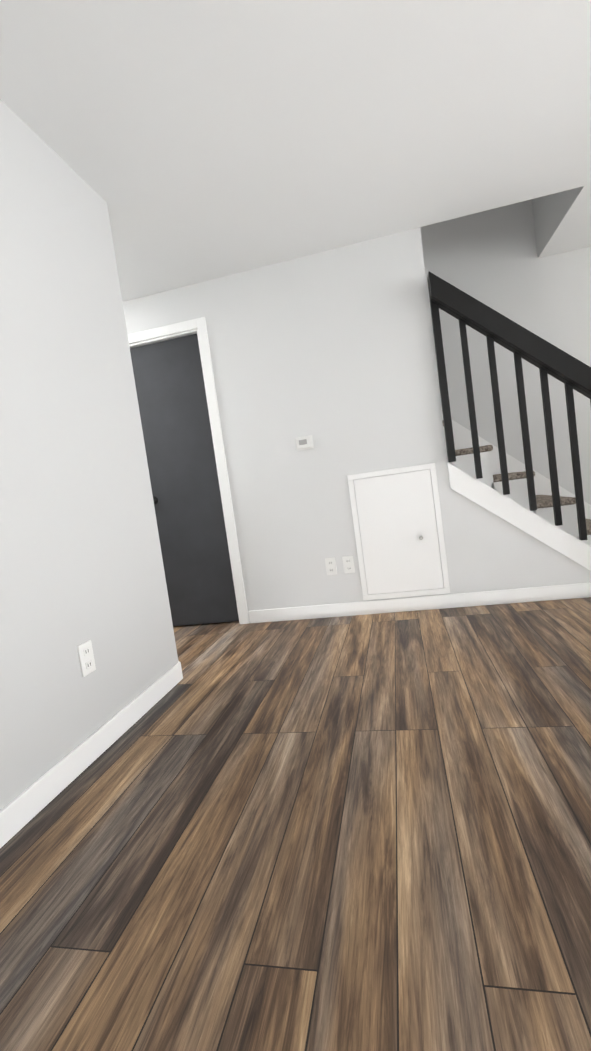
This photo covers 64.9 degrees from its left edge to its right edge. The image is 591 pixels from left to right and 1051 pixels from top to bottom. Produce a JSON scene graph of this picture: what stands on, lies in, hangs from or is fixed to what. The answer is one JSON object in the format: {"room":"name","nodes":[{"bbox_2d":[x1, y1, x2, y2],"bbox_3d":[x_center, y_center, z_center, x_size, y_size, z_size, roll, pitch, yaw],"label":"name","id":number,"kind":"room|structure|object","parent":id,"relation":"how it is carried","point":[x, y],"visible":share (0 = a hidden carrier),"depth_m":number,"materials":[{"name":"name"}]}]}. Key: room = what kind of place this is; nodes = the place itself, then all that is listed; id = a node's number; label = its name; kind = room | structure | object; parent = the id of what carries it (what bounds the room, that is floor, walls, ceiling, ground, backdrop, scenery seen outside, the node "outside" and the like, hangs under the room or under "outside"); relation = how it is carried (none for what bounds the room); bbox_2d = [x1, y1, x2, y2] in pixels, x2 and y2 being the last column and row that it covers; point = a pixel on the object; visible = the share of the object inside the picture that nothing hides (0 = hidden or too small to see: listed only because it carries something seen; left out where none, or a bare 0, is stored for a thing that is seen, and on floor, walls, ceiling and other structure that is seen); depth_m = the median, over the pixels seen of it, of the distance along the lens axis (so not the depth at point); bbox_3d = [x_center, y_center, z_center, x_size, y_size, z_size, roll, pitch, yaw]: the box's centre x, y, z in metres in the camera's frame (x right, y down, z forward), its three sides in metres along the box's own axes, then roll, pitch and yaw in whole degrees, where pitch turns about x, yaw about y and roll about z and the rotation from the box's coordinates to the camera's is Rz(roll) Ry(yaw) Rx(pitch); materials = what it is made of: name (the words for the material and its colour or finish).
{"room":"empty living room","nodes":[
{"label":"empty living room","id":0,"kind":"room"},
{"bbox_2d":[0,99,177,810],"bbox_3d":[-2.509,-0.032,0.406,2.600,2.440,4.635,-7,4,13],"label":"wall","id":1,"kind":"structure","parent":0,"point":[81,560],"depth_m":1.80,"materials":[{"name":"grey paint"}]},
{"bbox_2d":[77,640,95,676],"bbox_3d":[-0.794,0.505,1.768,0.011,0.120,0.075,-7,4,13],"label":"electrical outlet","id":2,"kind":"object","parent":1,"relation":"attached to","point":[86,658],"visible":1,"depth_m":1.76,"materials":[{"name":"white plastic"}]},
{"bbox_2d":[0,661,182,847],"bbox_3d":[-1.081,0.973,0.219,0.016,0.092,4.618,-7,4,13],"label":"baseboard","id":3,"kind":"structure","parent":1,"relation":"attached to","point":[24,808],"depth_m":1.65,"materials":[{"name":"white paint"}]},
{"bbox_2d":[0,597,590,1050],"bbox_3d":[0.255,0.846,0.866,7.950,0.100,6.915,-7,4,13],"label":"floor","id":4,"kind":"structure","parent":0,"point":[356,833],"depth_m":1.15,"materials":[{"name":"wood"}]},
{"bbox_2d":[442,420,590,545],"bbox_3d":[0.980,-0.619,3.413,2.656,2.276,0.948,-7,4,13],"label":"stairs","id":5,"kind":"structure","parent":4,"relation":"on","point":[465,463],"depth_m":3.04,"materials":[{"name":"white wood"}]},
{"bbox_2d":[427,271,590,539],"bbox_3d":[1.515,-0.573,2.832,1.134,2.117,0.139,-7,4,13],"label":"stair railing","id":6,"kind":"object","parent":5,"relation":"on","point":[546,358],"visible":1,"depth_m":2.83,"materials":[{"name":"black paint"}]},
{"bbox_2d":[0,0,590,301],"bbox_3d":[-0.153,-2.140,0.676,7.790,1.060,6.755,-7,4,13],"label":"ceiling","id":7,"kind":"structure","parent":0,"point":[189,142],"depth_m":1.95,"materials":[{"name":"white paint"}]},
{"bbox_2d":[123,227,590,622],"bbox_3d":[-0.641,-0.478,3.404,5.028,2.440,0.100,-7,4,13],"label":"wall","id":8,"kind":"structure","parent":0,"point":[331,352],"depth_m":3.14,"materials":[{"name":"white paint"}]},
{"bbox_2d":[130,334,238,625],"bbox_3d":[-0.841,-0.296,3.430,0.604,2.106,0.108,-7,4,13],"label":"closet door","id":9,"kind":"structure","parent":8,"relation":"in","point":[175,422],"depth_m":3.44,"materials":[{"name":"grey paint"}]},
{"bbox_2d":[128,317,248,623],"bbox_3d":[-0.844,-0.332,3.452,0.760,2.200,0.116,-7,4,13],"label":"door frame","id":10,"kind":"structure","parent":8,"relation":"attached to","point":[198,326],"depth_m":3.32,"materials":[{"name":"white paint"}]},
{"bbox_2d":[295,435,313,450],"bbox_3d":[0.060,-0.566,3.184,0.120,0.090,0.025,-7,4,13],"label":"thermostat","id":11,"kind":"object","parent":8,"relation":"attached to","point":[304,442],"visible":1,"depth_m":3.18,"materials":[{"name":"white plastic"}]},
{"bbox_2d":[325,557,336,574],"bbox_3d":[0.247,0.284,3.231,0.075,0.120,0.011,-7,4,13],"label":"outlet","id":12,"kind":"object","parent":8,"relation":"attached to","point":[331,566],"visible":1,"depth_m":3.23,"materials":[{"name":"white plastic"}]},
{"bbox_2d":[342,555,354,573],"bbox_3d":[0.366,0.270,3.204,0.075,0.120,0.011,-7,4,13],"label":"outlet","id":13,"kind":"object","parent":8,"relation":"attached to","point":[348,564],"visible":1,"depth_m":3.20,"materials":[{"name":"white plastic"}]},
{"bbox_2d":[347,463,449,599],"bbox_3d":[0.685,0.056,3.095,0.575,0.865,0.047,-7,4,13],"label":"access hatch","id":14,"kind":"object","parent":8,"relation":"attached to","point":[399,538],"visible":1,"depth_m":3.11,"materials":[{"name":"white paint"}]},
{"bbox_2d":[248,582,590,622],"bbox_3d":[0.801,0.529,3.133,2.352,0.092,0.013,-7,4,13],"label":"baseboard","id":15,"kind":"structure","parent":8,"relation":"attached to","point":[580,590],"depth_m":3.11,"materials":[{"name":"white paint"}]},
{"bbox_2d":[447,451,590,570],"bbox_3d":[1.470,-0.038,2.987,0.860,0.863,0.120,-7,4,13],"label":"trim","id":16,"kind":"structure","parent":8,"relation":"attached to","point":[512,512],"depth_m":2.95,"materials":[{"name":"white paint"}]},
{"bbox_2d":[420,199,590,504],"bbox_3d":[0.762,-1.192,3.975,7.670,3.400,0.120,-7,4,13],"label":"wall","id":17,"kind":"structure","parent":0,"point":[490,259],"depth_m":3.67,"materials":[{"name":"white paint"}]},
{"bbox_2d":[442,414,497,453],"bbox_3d":[1.573,-0.579,3.791,2.045,1.993,0.014,-7,4,13],"label":"trim","id":18,"kind":"structure","parent":17,"relation":"attached to","point":[462,436],"depth_m":3.81,"materials":[{"name":"white paint"}]}
]}

